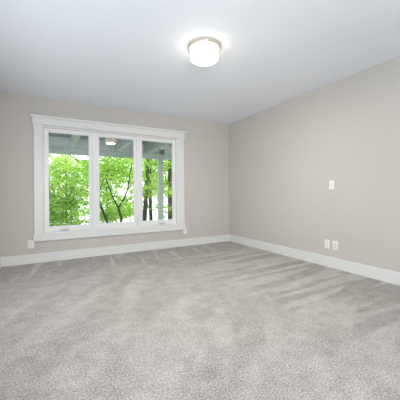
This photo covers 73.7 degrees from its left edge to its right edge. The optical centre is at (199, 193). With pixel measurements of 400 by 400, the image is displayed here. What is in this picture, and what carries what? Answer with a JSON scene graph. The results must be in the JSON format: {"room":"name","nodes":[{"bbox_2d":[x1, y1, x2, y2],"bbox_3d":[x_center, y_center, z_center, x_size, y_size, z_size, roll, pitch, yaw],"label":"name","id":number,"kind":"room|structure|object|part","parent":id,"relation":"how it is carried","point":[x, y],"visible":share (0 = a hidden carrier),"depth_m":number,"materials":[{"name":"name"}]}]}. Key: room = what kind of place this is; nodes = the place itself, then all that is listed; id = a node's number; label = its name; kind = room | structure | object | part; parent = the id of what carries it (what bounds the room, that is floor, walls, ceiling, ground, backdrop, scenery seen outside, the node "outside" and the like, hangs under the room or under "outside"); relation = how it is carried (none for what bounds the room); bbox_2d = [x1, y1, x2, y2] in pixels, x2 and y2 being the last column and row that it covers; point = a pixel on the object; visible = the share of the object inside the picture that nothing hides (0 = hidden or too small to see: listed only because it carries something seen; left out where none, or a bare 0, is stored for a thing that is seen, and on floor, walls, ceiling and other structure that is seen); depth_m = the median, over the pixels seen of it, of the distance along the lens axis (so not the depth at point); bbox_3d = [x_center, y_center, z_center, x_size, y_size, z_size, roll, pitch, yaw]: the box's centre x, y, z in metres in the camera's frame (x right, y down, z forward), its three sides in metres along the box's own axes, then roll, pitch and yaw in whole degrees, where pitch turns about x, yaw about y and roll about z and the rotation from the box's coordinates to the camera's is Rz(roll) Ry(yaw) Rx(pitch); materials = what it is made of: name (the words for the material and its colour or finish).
{"room":"empty bedroom","nodes":[
{"label":"empty bedroom","id":0,"kind":"room"},
{"bbox_2d":[0,92,229,256],"bbox_3d":[-1.201,-0.211,4.681,4.045,2.440,0.160,-1,0,-29],"label":"wall","id":1,"kind":"structure","parent":0,"point":[206,144],"depth_m":4.36,"materials":[{"name":"beige paint"}]},
{"bbox_2d":[28,240,33,248],"bbox_3d":[-2.459,0.740,3.886,0.072,0.118,0.010,-1,0,-29],"label":"wall outlet","id":2,"kind":"object","parent":1,"relation":"attached to","point":[30,242],"visible":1,"depth_m":3.88,"materials":[{"name":"white plastic"}]},
{"bbox_2d":[30,114,186,241],"bbox_3d":[-1.388,-0.235,4.551,2.518,1.856,0.208,-1,0,-29],"label":"window","id":3,"kind":"structure","parent":1,"relation":"in","point":[43,231],"depth_m":4.37,"materials":[{"name":"white paint"}]},
{"bbox_3d":[-2.379,-0.206,3.930,0.110,1.622,0.019,-1,0,-29],"label":"casing","id":4,"kind":"part","parent":3,"relation":"part of","materials":[{"name":"white paint"}]},
{"bbox_3d":[-2.060,-0.207,4.200,0.686,1.576,0.055,-1,0,-29],"label":"sash","id":5,"kind":"part","parent":3,"relation":"part of","materials":[{"name":"white plastic"}]},
{"bbox_3d":[-1.423,-0.213,4.551,0.681,1.576,0.055,-1,0,-29],"label":"sash","id":6,"kind":"part","parent":3,"relation":"part of","materials":[{"name":"white plastic"}]},
{"bbox_3d":[-0.775,-0.218,4.908,0.684,1.576,0.055,-1,0,-29],"label":"sash","id":7,"kind":"part","parent":3,"relation":"part of","materials":[{"name":"white plastic"}]},
{"bbox_3d":[-0.352,-0.224,5.047,0.112,1.622,0.019,-1,0,-29],"label":"casing","id":8,"kind":"part","parent":3,"relation":"part of","materials":[{"name":"white paint"}]},
{"bbox_2d":[1,234,229,266],"bbox_3d":[-1.078,0.939,4.643,3.885,0.139,0.016,-1,0,-29],"label":"baseboard","id":9,"kind":"structure","parent":1,"relation":"attached to","point":[109,250],"depth_m":4.36,"materials":[{"name":"white paint"}]},
{"bbox_2d":[0,241,399,399],"bbox_3d":[0.025,1.058,1.149,5.645,0.120,7.520,-1,0,-29],"label":"floor","id":10,"kind":"structure","parent":0,"point":[228,320],"depth_m":1.97,"materials":[{"name":"grey carpet"}]},
{"bbox_2d":[0,0,399,123],"bbox_3d":[0.002,-1.502,1.149,5.645,0.120,7.520,-1,0,-29],"label":"ceiling","id":11,"kind":"structure","parent":0,"point":[133,55],"depth_m":2.67,"materials":[{"name":"white paint"}]},
{"bbox_2d":[188,37,219,65],"bbox_3d":[0.043,-1.373,2.615,0.316,0.138,0.316,-1,0,-29],"label":"ceiling light","id":12,"kind":"object","parent":11,"relation":"attached to","point":[203,51],"visible":1,"depth_m":2.52,"materials":[{"name":"white glass"}]},
{"bbox_2d":[229,56,399,271],"bbox_3d":[2.377,-0.243,2.543,0.160,2.440,7.360,-1,0,-29],"label":"wall","id":13,"kind":"structure","parent":0,"point":[284,157],"depth_m":3.58,"materials":[{"name":"beige paint"}]},
{"bbox_2d":[229,235,399,285],"bbox_3d":[2.353,0.908,2.423,0.016,0.139,7.184,-1,0,-29],"label":"baseboard","id":14,"kind":"structure","parent":13,"relation":"attached to","point":[384,275],"depth_m":3.56,"materials":[{"name":"white paint"}]},
{"bbox_2d":[325,239,329,248],"bbox_3d":[1.709,0.679,3.594,0.010,0.118,0.072,-1,0,-29],"label":"wall outlet","id":15,"kind":"object","parent":13,"relation":"attached to","point":[327,242],"visible":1,"depth_m":3.58,"materials":[{"name":"white plastic"}]},
{"bbox_2d":[329,180,333,188],"bbox_3d":[1.737,-0.113,3.528,0.013,0.118,0.072,-1,0,-29],"label":"light switch","id":16,"kind":"object","parent":13,"relation":"attached to","point":[331,183],"visible":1,"depth_m":3.52,"materials":[{"name":"white plastic"}]},
{"bbox_2d":[333,241,337,249],"bbox_3d":[1.767,0.679,3.489,0.010,0.118,0.072,-1,0,-29],"label":"wall outlet","id":17,"kind":"object","parent":13,"relation":"attached to","point":[335,243],"visible":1,"depth_m":3.48,"materials":[{"name":"white plastic"}]},
{"label":"outside","id":18,"kind":"structure","parent":0,"visible":0},
{"bbox_3d":[-0.723,1.190,6.993,17.000,0.130,3.440,-1,0,-29],"label":"ground","id":19,"kind":"structure","parent":18,"visible":0},
{"bbox_2d":[49,133,171,219],"bbox_3d":[-0.998,-0.152,6.433,10.000,2.560,2.694,-1,0,-29],"label":"deck","id":20,"kind":"object","parent":19,"relation":"on","point":[68,144],"visible":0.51,"depth_m":6.91,"materials":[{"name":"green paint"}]},
{"bbox_3d":[-1.127,0.082,7.598,0.136,2.094,0.144,-1,0,-29],"label":"post","id":21,"kind":"part","parent":20,"relation":"part of","materials":[{"name":"green paint"}]},
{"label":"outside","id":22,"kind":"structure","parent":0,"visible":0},
{"bbox_3d":[-7.345,5.968,20.127,48.000,9.426,26.000,-1,0,-29],"label":"slope","id":23,"kind":"object","parent":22,"visible":0},
{"bbox_2d":[49,154,88,223],"bbox_3d":[-5.524,0.142,10.732,2.477,4.992,3.036,-1,0,-45],"label":"tree","id":24,"kind":"object","parent":23,"relation":"on","point":[70,179],"visible":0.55,"depth_m":10.44,"materials":[{"name":"green plant"}]},
{"bbox_2d":[49,154,88,225],"bbox_3d":[-4.505,0.001,8.809,2.340,3.816,2.280,-1,0,30],"label":"tree","id":25,"kind":"object","parent":23,"relation":"on","point":[60,219],"visible":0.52,"depth_m":8.77,"materials":[{"name":"green plant"}]},
{"bbox_2d":[50,157,116,223],"bbox_3d":[-8.307,1.255,18.338,5.615,8.651,4.470,-1,0,-29],"label":"tree","id":26,"kind":"object","parent":23,"relation":"on","point":[86,211],"visible":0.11,"depth_m":18.11,"materials":[{"name":"green plant"}]},
{"bbox_2d":[75,155,122,222],"bbox_3d":[-3.909,0.280,10.178,1.564,3.834,2.321,-1,0,-29],"label":"tree","id":27,"kind":"object","parent":23,"relation":"on","point":[86,162],"visible":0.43,"depth_m":9.98,"materials":[{"name":"green plant"}]},
{"bbox_2d":[84,162,133,222],"bbox_3d":[-4.312,0.418,13.097,2.545,5.570,3.145,-1,0,-29],"label":"tree","id":28,"kind":"object","parent":23,"relation":"on","point":[109,211],"visible":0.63,"depth_m":12.86,"materials":[{"name":"green plant"}]},
{"bbox_2d":[85,157,153,221],"bbox_3d":[-3.045,0.062,10.001,2.439,3.816,2.346,-1,0,-29],"label":"tree","id":29,"kind":"object","parent":23,"relation":"on","point":[114,160],"visible":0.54,"depth_m":9.91,"materials":[{"name":"green plant"}]},
{"bbox_2d":[112,158,167,221],"bbox_3d":[-3.405,0.687,16.209,5.018,6.599,4.576,-1,0,-23],"label":"tree","id":30,"kind":"object","parent":23,"relation":"on","point":[166,174],"visible":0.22,"depth_m":15.53,"materials":[{"name":"green plant"}]},
{"bbox_2d":[130,159,168,220],"bbox_3d":[-2.308,0.015,11.732,1.859,4.766,2.285,-1,0,-29],"label":"tree","id":31,"kind":"object","parent":23,"relation":"on","point":[145,163],"visible":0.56,"depth_m":11.62,"materials":[{"name":"green plant"}]},
{"bbox_2d":[143,160,166,219],"bbox_3d":[-2.283,0.099,13.040,1.484,5.454,2.545,-1,0,-10],"label":"tree","id":32,"kind":"object","parent":23,"relation":"on","point":[150,170],"visible":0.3,"depth_m":12.97,"materials":[{"name":"green plant"}]},
{"bbox_2d":[150,160,171,218],"bbox_3d":[-1.479,-0.058,11.816,1.556,4.744,2.029,-1,0,-29],"label":"tree","id":33,"kind":"object","parent":23,"relation":"on","point":[169,163],"visible":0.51,"depth_m":11.93,"materials":[{"name":"green plant"}]}
]}

